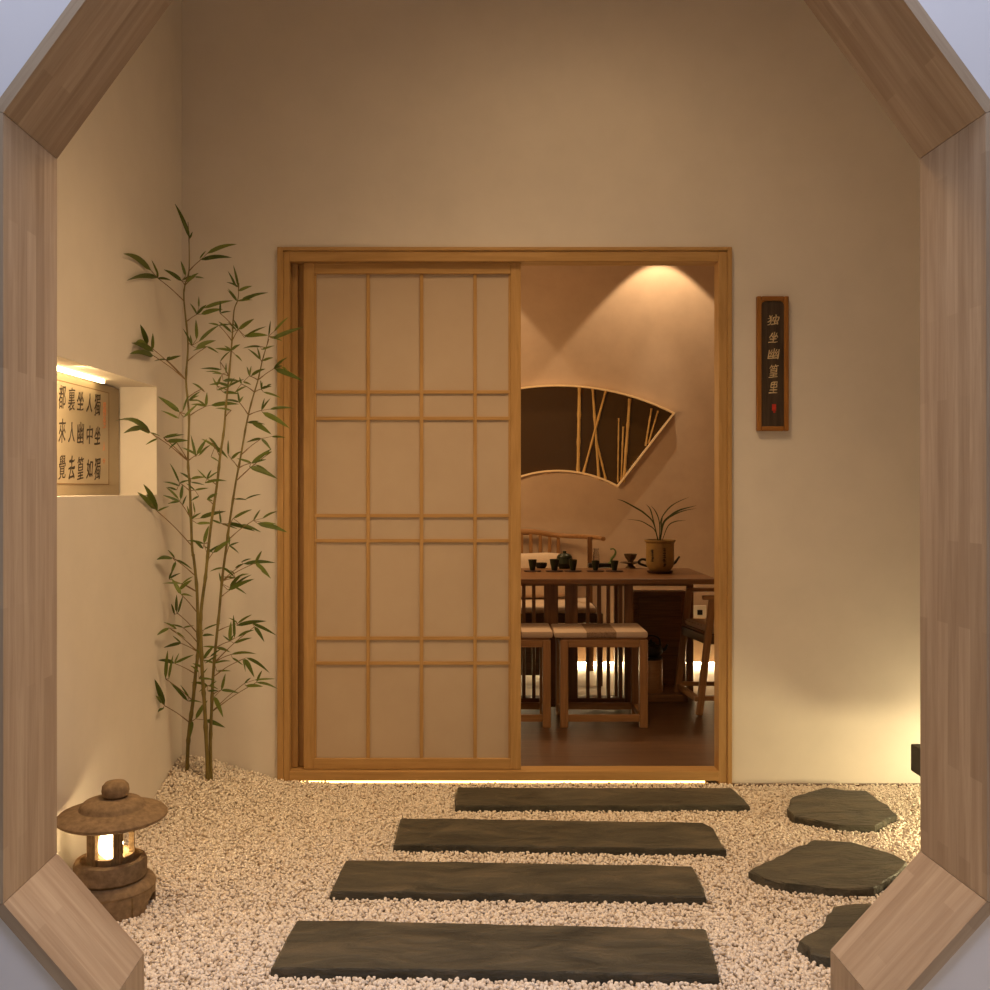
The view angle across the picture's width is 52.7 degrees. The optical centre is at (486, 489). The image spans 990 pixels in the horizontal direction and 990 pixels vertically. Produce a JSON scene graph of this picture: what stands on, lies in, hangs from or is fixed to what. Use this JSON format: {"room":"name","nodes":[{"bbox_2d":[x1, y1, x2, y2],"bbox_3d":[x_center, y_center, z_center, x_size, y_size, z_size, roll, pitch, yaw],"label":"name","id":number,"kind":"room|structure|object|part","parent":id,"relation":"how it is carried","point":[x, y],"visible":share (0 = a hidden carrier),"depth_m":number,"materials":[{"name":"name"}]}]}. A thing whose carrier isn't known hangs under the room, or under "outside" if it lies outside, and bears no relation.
{"room":"courtyard garden entrance","nodes":[
{"label":"courtyard garden entrance","id":0,"kind":"room"},
{"bbox_2d":[57,0,181,870],"bbox_3d":[-1.346,-0.500,2.805,0.300,3.500,2.270,0,0,0],"label":"wall","id":1,"kind":"structure","parent":0,"point":[119,177],"depth_m":3.28,"materials":[{"name":"paint"}]},
{"bbox_2d":[57,366,104,382],"bbox_3d":[-1.295,-0.366,2.913,0.010,0.012,0.925,0,0,0],"label":"light strip","id":2,"kind":"object","parent":1,"relation":"attached to","point":[60,369],"visible":0.56,"depth_m":3.17,"materials":[{"name":"white plastic"}]},
{"bbox_2d":[57,373,118,495],"bbox_3d":[-1.334,-0.173,3.053,0.020,0.380,1.106,0,0,0],"label":"calligraphy","id":3,"kind":"object","parent":1,"relation":"attached to","point":[87,411],"visible":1,"depth_m":3.30,"materials":[{"name":"beige paper"}]},
{"bbox_2d":[0,0,989,989],"bbox_3d":[0.004,-0.500,1.596,6.400,3.500,0.196,0,0,0],"label":"wall","id":4,"kind":"structure","parent":0,"point":[965,24],"depth_m":1.50,"materials":[{"name":"white paint"}]},
{"bbox_2d":[0,0,989,989],"bbox_3d":[0.007,0.042,1.596,1.511,2.215,0.208,0,0,0],"label":"frame","id":5,"kind":"object","parent":4,"relation":"attached to","point":[941,897],"visible":1,"depth_m":1.58,"materials":[{"name":"brown wood"}]},
{"bbox_2d":[124,758,919,989],"bbox_3d":[0.652,1.107,2.810,3.696,0.115,2.220,0,0,0],"label":"ground","id":6,"kind":"structure","parent":0,"point":[217,793],"depth_m":3.13,"materials":[{"name":"beige gravel"}]},
{"bbox_2d":[271,921,720,986],"bbox_3d":[0.026,1.156,2.486,1.072,0.051,0.265,0,0,2],"label":"slab","id":7,"kind":"object","parent":6,"relation":"on","point":[323,949],"visible":0.92,"depth_m":2.44,"materials":[{"name":"grey stone"}]},
{"bbox_2d":[330,860,707,906],"bbox_3d":[0.089,1.157,2.918,1.063,0.051,0.239,0,0,3],"label":"slab","id":8,"kind":"object","parent":6,"relation":"on","point":[357,879],"visible":0.87,"depth_m":2.88,"materials":[{"name":"grey stone"}]},
{"bbox_2d":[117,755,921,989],"bbox_3d":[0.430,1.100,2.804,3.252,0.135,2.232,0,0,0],"label":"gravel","id":9,"kind":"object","parent":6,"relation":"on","point":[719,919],"visible":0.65,"depth_m":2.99,"materials":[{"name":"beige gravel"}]},
{"bbox_2d":[57,779,167,922],"bbox_3d":[-1.038,0.984,2.770,0.294,0.357,0.294,0,0,0],"label":"stone lantern","id":10,"kind":"object","parent":9,"relation":"on","point":[117,874],"visible":0.91,"depth_m":2.71,"materials":[{"name":"brown stone"}]},
{"bbox_3d":[-1.043,0.982,2.770,0.068,0.075,0.068,0,0,0],"label":"bulb","id":11,"kind":"part","parent":10,"relation":"part of","materials":[{"name":"white glass"}]},
{"bbox_2d":[117,204,302,780],"bbox_3d":[-0.928,0.034,3.496,0.533,2.127,0.643,0,0,0],"label":"bamboo plant","id":12,"kind":"object","parent":9,"relation":"on","point":[150,499],"visible":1,"depth_m":3.65,"materials":[{"name":"green plant"}]},
{"bbox_3d":[-1.092,0.063,3.623,0.186,2.056,0.375,0,0,0],"label":"stem","id":13,"kind":"part","parent":12,"relation":"part of","materials":[{"name":"green plant"}]},
{"bbox_3d":[-0.990,0.180,3.623,0.108,1.835,0.272,0,0,-44],"label":"stem","id":14,"kind":"part","parent":12,"relation":"part of","materials":[{"name":"green plant"}]},
{"bbox_3d":[-0.900,0.260,3.686,0.289,1.674,0.177,0,0,0],"label":"stem","id":15,"kind":"part","parent":12,"relation":"part of","materials":[{"name":"green plant"}]},
{"bbox_2d":[393,818,725,858],"bbox_3d":[0.228,1.157,3.302,1.065,0.051,0.258,0,0,2],"label":"slab","id":16,"kind":"object","parent":6,"relation":"on","point":[434,835],"visible":0.88,"depth_m":3.27,"materials":[{"name":"grey stone"}]},
{"bbox_2d":[455,787,750,813],"bbox_3d":[0.414,1.156,3.696,1.068,0.052,0.220,0,0,0],"label":"slab","id":17,"kind":"object","parent":6,"relation":"on","point":[475,799],"visible":0.88,"depth_m":3.66,"materials":[{"name":"grey stone"}]},
{"bbox_2d":[749,839,906,900],"bbox_3d":[1.041,1.159,3.002,0.481,0.061,0.332,0,0,-43],"label":"stepping stone","id":18,"kind":"object","parent":6,"relation":"on","point":[818,866],"visible":0.81,"depth_m":2.98,"materials":[{"name":"stone"}]},
{"bbox_2d":[797,904,871,967],"bbox_3d":[0.961,1.159,2.554,0.233,0.062,0.395,0,0,38],"label":"stepping stone","id":19,"kind":"object","parent":6,"relation":"on","point":[817,945],"visible":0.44,"depth_m":2.55,"materials":[{"name":"stone"}]},
{"bbox_2d":[786,788,895,833],"bbox_3d":[1.250,1.159,3.578,0.387,0.061,0.436,0,0,0],"label":"stepping stone","id":20,"kind":"object","parent":6,"relation":"on","point":[836,809],"visible":0.88,"depth_m":3.52,"materials":[{"name":"stone"}]},
{"bbox_2d":[182,0,920,782],"bbox_3d":[0.602,-0.500,3.990,4.196,3.500,0.140,0,0,0],"label":"wall","id":21,"kind":"structure","parent":0,"point":[743,126],"depth_m":3.92,"materials":[{"name":"paint"}]},
{"bbox_2d":[277,247,731,784],"bbox_3d":[0.069,0.112,3.944,1.776,2.121,0.084,0,0,0],"label":"door frame","id":22,"kind":"structure","parent":21,"relation":"in","point":[290,260],"depth_m":3.91,"materials":[{"name":"brown wood"}]},
{"bbox_3d":[-0.807,0.112,3.944,0.024,2.121,0.084,0,0,0],"label":"post","id":23,"kind":"part","parent":22,"relation":"part of","materials":[{"name":"brown wood"}]},
{"bbox_3d":[-0.784,0.118,3.947,0.024,2.101,0.078,0,0,0],"label":"post","id":24,"kind":"part","parent":22,"relation":"part of","materials":[{"name":"brown wood"}]},
{"bbox_3d":[-0.760,0.102,3.970,0.024,1.991,0.031,0,0,0],"label":"post","id":25,"kind":"part","parent":22,"relation":"part of","materials":[{"name":"brown wood"}]},
{"bbox_3d":[-0.733,0.102,3.981,0.031,1.991,0.011,0,0,0],"label":"post","id":26,"kind":"part","parent":22,"relation":"part of","materials":[{"name":"brown wood"}]},
{"bbox_2d":[304,263,520,768],"bbox_3d":[-0.294,0.102,3.949,0.855,1.991,0.034,0,0,0],"label":"door","id":27,"kind":"structure","parent":22,"relation":"attached to","point":[412,371],"depth_m":3.94,"materials":[{"name":"beige paper"}]},
{"bbox_3d":[-0.294,1.077,3.949,0.772,0.041,0.034,0,0,0],"label":"rail","id":28,"kind":"part","parent":27,"relation":"part of","materials":[{"name":"brown wood"}]},
{"bbox_3d":[-0.294,-0.872,3.949,0.772,0.043,0.034,0,0,0],"label":"rail","id":29,"kind":"part","parent":27,"relation":"part of","materials":[{"name":"brown wood"}]},
{"bbox_2d":[301,781,704,782],"bbox_3d":[0.062,1.146,3.930,1.585,0.006,0.008,0,0,0],"label":"light strip","id":30,"kind":"object","parent":22,"relation":"attached to","point":[301,781],"visible":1,"depth_m":3.93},
{"bbox_3d":[0.067,1.118,3.946,1.678,0.037,0.080,0,0,0],"label":"sill","id":31,"kind":"part","parent":22,"relation":"part of","materials":[{"name":"brown wood"}]},
{"bbox_3d":[0.922,0.118,3.947,0.033,2.101,0.078,0,0,0],"label":"post","id":32,"kind":"part","parent":22,"relation":"part of","materials":[{"name":"brown wood"}]},
{"bbox_3d":[0.948,0.112,3.944,0.018,2.121,0.084,0,0,0],"label":"post","id":33,"kind":"part","parent":22,"relation":"part of","materials":[{"name":"brown wood"}]},
{"bbox_2d":[756,296,788,430],"bbox_3d":[1.115,-0.493,3.909,0.125,0.526,0.022,0,0,0],"label":"wall plaque","id":34,"kind":"object","parent":21,"relation":"attached to","point":[772,312],"visible":1,"depth_m":3.90,"materials":[{"name":"brown wood"}]},
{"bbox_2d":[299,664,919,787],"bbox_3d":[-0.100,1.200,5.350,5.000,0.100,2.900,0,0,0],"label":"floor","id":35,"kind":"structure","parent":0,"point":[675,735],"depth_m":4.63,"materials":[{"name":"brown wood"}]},
{"bbox_2d":[521,638,550,727],"bbox_3d":[0.096,0.933,4.985,0.427,0.434,0.310,0,0,0],"label":"stool","id":36,"kind":"object","parent":35,"relation":"on","point":[544,644],"visible":0.38,"depth_m":4.83,"materials":[{"name":"brown wood"}]},
{"bbox_3d":[0.096,0.743,4.850,0.347,0.036,0.034,0,0,0],"label":"rail","id":37,"kind":"part","parent":36,"relation":"part of","materials":[{"name":"brown wood"}]},
{"bbox_2d":[521,623,552,637],"bbox_3d":[0.095,0.699,4.985,0.449,0.034,0.315,0,0,0],"label":"seat cushion","id":38,"kind":"object","parent":36,"relation":"on","point":[528,630],"visible":0.44,"depth_m":4.86,"materials":[{"name":"fabric"}]},
{"bbox_3d":[0.289,0.938,5.120,0.040,0.425,0.040,0,0,0],"label":"leg","id":39,"kind":"part","parent":36,"relation":"part of","materials":[{"name":"brown wood"}]},
{"bbox_3d":[0.289,0.938,4.850,0.040,0.425,0.040,0,0,0],"label":"leg","id":40,"kind":"part","parent":36,"relation":"part of","materials":[{"name":"brown wood"}]},
{"bbox_2d":[521,529,605,685],"bbox_3d":[0.250,0.699,6.136,0.908,0.902,0.567,0,0,0],"label":"armchair","id":41,"kind":"object","parent":35,"relation":"on","point":[539,601],"visible":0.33,"depth_m":6.04,"materials":[{"name":"brown wood"}]},
{"bbox_2d":[521,553,564,597],"bbox_3d":[0.235,0.539,6.300,0.599,0.289,0.134,0,0,-1],"label":"lumbar pillow","id":42,"kind":"object","parent":41,"relation":"on","point":[541,557],"visible":0.25,"depth_m":6.25,"materials":[{"name":"beige fabric"}]},
{"bbox_3d":[0.250,0.752,6.128,0.860,0.055,0.545,0,0,0],"label":"seat frame","id":43,"kind":"part","parent":41,"relation":"part of","materials":[{"name":"brown wood"}]},
{"bbox_3d":[0.250,0.278,6.174,0.908,0.059,0.490,0,0,0],"label":"rail","id":44,"kind":"part","parent":41,"relation":"part of","materials":[{"name":"brown wood"}]},
{"bbox_3d":[0.630,0.519,6.115,0.028,0.463,0.028,0,-4,0],"label":"arm post","id":45,"kind":"part","parent":41,"relation":"part of","materials":[{"name":"brown wood"}]},
{"bbox_3d":[0.660,0.940,6.370,0.035,0.420,0.035,0,0,0],"label":"leg","id":46,"kind":"part","parent":41,"relation":"part of","materials":[{"name":"brown wood"}]},
{"bbox_3d":[0.660,0.940,5.870,0.035,0.420,0.035,0,0,0],"label":"leg","id":47,"kind":"part","parent":41,"relation":"part of","materials":[{"name":"brown wood"}]},
{"bbox_2d":[556,638,647,727],"bbox_3d":[0.566,0.933,4.985,0.425,0.434,0.310,0,0,0],"label":"stool","id":48,"kind":"object","parent":35,"relation":"on","point":[638,705],"visible":0.83,"depth_m":4.84,"materials":[{"name":"brown wood"}]},
{"bbox_3d":[0.373,0.938,5.120,0.040,0.425,0.040,0,0,0],"label":"leg","id":49,"kind":"part","parent":48,"relation":"part of","materials":[{"name":"brown wood"}]},
{"bbox_3d":[0.373,0.938,4.850,0.040,0.425,0.040,0,0,0],"label":"leg","id":50,"kind":"part","parent":48,"relation":"part of","materials":[{"name":"brown wood"}]},
{"bbox_2d":[550,623,647,637],"bbox_3d":[0.551,0.699,4.985,0.453,0.034,0.315,0,0,0],"label":"seat cushion","id":51,"kind":"object","parent":48,"relation":"on","point":[586,630],"visible":0.97,"depth_m":4.87,"materials":[{"name":"fabric"}]},
{"bbox_3d":[0.566,0.743,4.850,0.345,0.036,0.034,0,0,0],"label":"rail","id":52,"kind":"part","parent":48,"relation":"part of","materials":[{"name":"brown wood"}]},
{"bbox_3d":[0.758,0.938,5.120,0.040,0.425,0.040,0,0,0],"label":"leg","id":53,"kind":"part","parent":48,"relation":"part of","materials":[{"name":"brown wood"}]},
{"bbox_3d":[0.758,0.938,4.850,0.040,0.425,0.040,0,0,0],"label":"leg","id":54,"kind":"part","parent":48,"relation":"part of","materials":[{"name":"brown wood"}]},
{"bbox_2d":[521,568,713,706],"bbox_3d":[0.058,0.800,5.415,2.215,0.700,0.710,0,0,0],"label":"table","id":55,"kind":"object","parent":35,"relation":"on","point":[659,613],"visible":0.48,"depth_m":5.20,"materials":[{"name":"brown wood"}]},
{"bbox_2d":[536,562,546,567],"bbox_3d":[0.311,0.435,5.769,0.072,0.030,0.072,0,0,0],"label":"bowl","id":56,"kind":"object","parent":55,"relation":"on","point":[538,564],"visible":0.91,"depth_m":5.74,"materials":[{"name":"black ceramic"}]},
{"bbox_2d":[556,551,572,568],"bbox_3d":[0.444,0.399,5.732,0.100,0.102,0.100,0,0,0],"label":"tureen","id":57,"kind":"object","parent":55,"relation":"on","point":[564,557],"visible":0.93,"depth_m":5.70,"materials":[{"name":"green ceramic"}]},
{"bbox_3d":[0.444,0.368,5.732,0.088,0.040,0.088,0,0,0],"label":"lid","id":58,"kind":"part","parent":57,"relation":"part of","materials":[{"name":"green ceramic"}]},
{"bbox_3d":[-0.122,1.105,5.210,1.755,0.045,0.030,0,0,0],"label":"rail","id":59,"kind":"part","parent":55,"relation":"part of","materials":[{"name":"brown wood"}]},
{"bbox_2d":[564,570,581,571],"bbox_3d":[0.475,0.447,5.521,0.098,0.006,0.098,0,0,0],"label":"coaster","id":60,"kind":"object","parent":55,"relation":"on","point":[564,570],"visible":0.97,"depth_m":5.50,"materials":[{"name":"brown wood"}]},
{"bbox_2d":[569,559,576,570],"bbox_3d":[0.475,0.414,5.521,0.048,0.060,0.048,0,0,0],"label":"tea cup","id":61,"kind":"object","parent":60,"relation":"on","point":[572,562],"visible":1,"depth_m":5.51,"materials":[{"name":"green ceramic"}]},
{"bbox_2d":[587,570,603,571],"bbox_3d":[0.599,0.447,5.521,0.098,0.006,0.098,0,0,0],"label":"coaster","id":62,"kind":"object","parent":55,"relation":"on","point":[587,570],"visible":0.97,"depth_m":5.50,"materials":[{"name":"brown wood"}]},
{"bbox_2d":[592,560,598,570],"bbox_3d":[0.599,0.417,5.521,0.044,0.054,0.044,0,0,0],"label":"tea cup","id":63,"kind":"object","parent":62,"relation":"on","point":[595,563],"visible":1,"depth_m":5.51,"materials":[{"name":"green ceramic"}]},
{"bbox_2d":[588,563,611,567],"bbox_3d":[0.656,0.437,5.806,0.139,0.026,0.070,0,0,0],"label":"tray","id":64,"kind":"object","parent":55,"relation":"on","point":[601,565],"visible":0.66,"depth_m":5.77,"materials":[{"name":"black wood"}]},
{"bbox_2d":[592,548,599,562],"bbox_3d":[0.629,0.380,5.769,0.042,0.088,0.042,0,0,0],"label":"glass pitcher","id":65,"kind":"object","parent":64,"relation":"on","point":[595,552],"visible":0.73,"depth_m":5.75,"materials":[{"name":"white"}]},
{"bbox_2d":[608,548,616,563],"bbox_3d":[0.723,0.380,5.769,0.049,0.090,0.028,0,0,0],"label":"ornament","id":66,"kind":"object","parent":64,"relation":"on","point":[614,555],"visible":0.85,"depth_m":5.76,"materials":[{"name":"green ceramic"}]},
{"bbox_2d":[606,570,622,571],"bbox_3d":[0.704,0.447,5.521,0.098,0.006,0.098,0,0,0],"label":"coaster","id":67,"kind":"object","parent":55,"relation":"on","point":[606,570],"visible":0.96,"depth_m":5.50,"materials":[{"name":"brown wood"}]},
{"bbox_2d":[611,560,617,570],"bbox_3d":[0.704,0.417,5.521,0.044,0.054,0.044,0,0,0],"label":"tea cup","id":68,"kind":"object","parent":67,"relation":"on","point":[614,563],"visible":1,"depth_m":5.51,"materials":[{"name":"green ceramic"}]},
{"bbox_3d":[0.735,0.815,5.600,0.045,0.670,0.045,0,0,0],"label":"leg","id":69,"kind":"part","parent":55,"relation":"part of","materials":[{"name":"brown wood"}]},
{"bbox_3d":[0.736,0.790,5.210,0.044,0.620,0.045,0,0,0],"label":"leg","id":70,"kind":"part","parent":55,"relation":"part of","materials":[{"name":"brown wood"}]},
{"bbox_2d":[620,561,640,567],"bbox_3d":[0.828,0.432,5.769,0.124,0.035,0.124,0,0,0],"label":"stand","id":71,"kind":"object","parent":55,"relation":"on","point":[630,564],"visible":0.93,"depth_m":5.75,"materials":[{"name":"brown wood"}]},
{"bbox_2d":[624,553,636,561],"bbox_3d":[0.828,0.393,5.769,0.078,0.048,0.078,0,0,0],"label":"bowl","id":72,"kind":"object","parent":71,"relation":"on","point":[630,557],"visible":1,"depth_m":5.75,"materials":[{"name":"brown ceramic"}]},
{"bbox_2d":[648,656,662,692],"bbox_3d":[0.905,1.015,5.530,0.136,0.190,0.136,0,0,0],"label":"stand","id":73,"kind":"object","parent":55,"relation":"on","point":[655,665],"visible":0.48,"depth_m":5.47,"materials":[{"name":"brown wood"}]},
{"bbox_2d":[648,635,667,657],"bbox_3d":[0.908,0.860,5.530,0.140,0.120,0.140,0,0,-45],"label":"kettle","id":74,"kind":"object","parent":73,"relation":"on","point":[655,650],"visible":0.73,"depth_m":5.49,"materials":[{"name":"black metal"}]},
{"bbox_3d":[0.905,0.833,5.530,0.120,0.066,0.010,0,0,0],"label":"handle","id":75,"kind":"part","parent":74,"relation":"part of","materials":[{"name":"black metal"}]},
{"bbox_2d":[637,556,679,566],"bbox_3d":[0.964,0.408,5.602,0.214,0.084,0.124,0,0,28],"label":"teapot","id":76,"kind":"object","parent":55,"relation":"on","point":[641,559],"visible":0.3,"depth_m":5.59,"materials":[{"name":"black ceramic"}]},
{"bbox_3d":[0.879,0.409,5.600,0.073,0.055,0.014,0,0,0],"label":"handle","id":77,"kind":"part","parent":76,"relation":"part of","materials":[{"name":"black metal"}]},
{"bbox_3d":[0.980,0.843,5.677,0.244,0.475,0.010,0,0,0],"label":"cabinet panel","id":78,"kind":"part","parent":55,"relation":"part of","materials":[{"name":"brown wood"}]},
{"bbox_2d":[647,570,672,573],"bbox_3d":[0.938,0.444,5.422,0.142,0.012,0.142,0,0,0],"label":"saucer","id":79,"kind":"object","parent":55,"relation":"on","point":[648,571],"visible":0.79,"depth_m":5.37,"materials":[{"name":"black ceramic"}]},
{"bbox_2d":[618,498,692,571],"bbox_3d":[0.929,0.239,5.422,0.437,0.405,0.168,0,0,0],"label":"potted orchid","id":80,"kind":"object","parent":79,"relation":"on","point":[659,552],"visible":0.98,"depth_m":5.37,"materials":[{"name":"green ceramic"}]},
{"bbox_3d":[0.938,0.355,5.422,0.168,0.172,0.168,0,0,0],"label":"pot","id":81,"kind":"part","parent":80,"relation":"part of","materials":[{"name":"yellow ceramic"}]},
{"bbox_3d":[1.135,0.815,5.600,0.035,0.670,0.040,0,0,0],"label":"leg","id":82,"kind":"part","parent":55,"relation":"part of","materials":[{"name":"brown wood"}]},
{"bbox_3d":[0.251,0.447,5.522,0.098,0.006,0.098,0,0,0],"label":"coaster","id":83,"kind":"object","parent":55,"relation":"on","visible":0},
{"bbox_2d":[528,559,536,570],"bbox_3d":[0.251,0.414,5.521,0.048,0.060,0.048,0,0,0],"label":"tea cup","id":84,"kind":"object","parent":83,"relation":"on","point":[532,562],"visible":1,"depth_m":5.51,"materials":[{"name":"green ceramic"}]},
{"bbox_3d":[0.373,0.447,5.522,0.098,0.006,0.098,0,0,0],"label":"coaster","id":85,"kind":"object","parent":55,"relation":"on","visible":0},
{"bbox_2d":[550,559,558,570],"bbox_3d":[0.373,0.413,5.521,0.054,0.062,0.054,0,0,0],"label":"tea cup","id":86,"kind":"object","parent":85,"relation":"on","point":[554,563],"visible":1,"depth_m":5.50,"materials":[{"name":"green ceramic"}]},
{"bbox_2d":[674,587,713,715],"bbox_3d":[1.351,0.729,5.305,0.652,0.847,0.424,0,0,0],"label":"chair","id":87,"kind":"object","parent":35,"relation":"on","point":[706,637],"visible":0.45,"depth_m":5.26,"materials":[{"name":"brown wood"}]},
{"bbox_3d":[1.077,0.848,5.500,0.036,0.609,0.030,7,0,0],"label":"leg","id":88,"kind":"part","parent":87,"relation":"part of","materials":[{"name":"brown wood"}]},
{"bbox_3d":[1.107,0.770,5.305,0.024,0.045,0.374,0,0,-9],"label":"seat rail","id":89,"kind":"part","parent":87,"relation":"part of","materials":[{"name":"brown wood"}]},
{"bbox_2d":[685,619,713,633],"bbox_3d":[1.332,0.722,5.306,0.496,0.032,0.362,0,0,0],"label":"seat cushion","id":90,"kind":"object","parent":87,"relation":"on","point":[700,624],"visible":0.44,"depth_m":5.36,"materials":[{"name":"fabric"}]},
{"bbox_3d":[1.331,0.745,5.306,0.497,0.014,0.362,0,0,0],"label":"seat","id":91,"kind":"part","parent":87,"relation":"part of","materials":[{"name":"brown wood"}]},
{"bbox_3d":[1.350,0.545,5.500,0.500,0.022,0.034,-1,0,0],"label":"armrest","id":92,"kind":"part","parent":87,"relation":"part of","materials":[{"name":"brown wood"}]},
{"bbox_3d":[1.117,0.854,5.110,0.036,0.596,0.030,7,0,0],"label":"leg","id":93,"kind":"part","parent":87,"relation":"part of","materials":[{"name":"brown wood"}]},
{"bbox_3d":[1.350,0.545,5.110,0.500,0.022,0.034,-1,0,0],"label":"armrest","id":94,"kind":"part","parent":87,"relation":"part of","materials":[{"name":"brown wood"}]},
{"bbox_2d":[521,266,713,661],"bbox_3d":[-0.100,-0.395,6.600,5.000,3.030,0.200,0,0,0],"label":"wall","id":95,"kind":"structure","parent":0,"point":[644,332],"depth_m":6.50,"materials":[{"name":"paint"}]},
{"bbox_2d":[521,385,674,486],"bbox_3d":[0.459,-0.350,6.480,1.518,0.663,0.040,0,0,0],"label":"wall decoration","id":96,"kind":"object","parent":95,"relation":"attached to","point":[600,433],"visible":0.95,"depth_m":6.49,"materials":[{"name":"brown wood"}]},
{"bbox_2d":[578,662,713,663],"bbox_3d":[-0.100,1.132,6.550,4.800,0.012,0.020,0,0,0],"label":"light strip","id":97,"kind":"object","parent":95,"relation":"attached to","point":[578,662],"visible":0.02,"depth_m":6.54,"materials":[{"name":"white"}]},
{"bbox_2d":[693,605,705,617],"bbox_3d":[1.381,0.790,6.490,0.086,0.080,0.020,0,0,0],"label":"wall socket","id":98,"kind":"object","parent":95,"relation":"attached to","point":[699,611],"visible":0.91,"depth_m":6.49,"materials":[{"name":"white plastic"}]},
{"bbox_2d":[911,744,919,775],"bbox_3d":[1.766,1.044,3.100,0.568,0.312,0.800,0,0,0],"label":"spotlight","id":99,"kind":"object","parent":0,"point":[915,748],"visible":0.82,"depth_m":3.46,"materials":[{"name":"black metal"}]}
]}

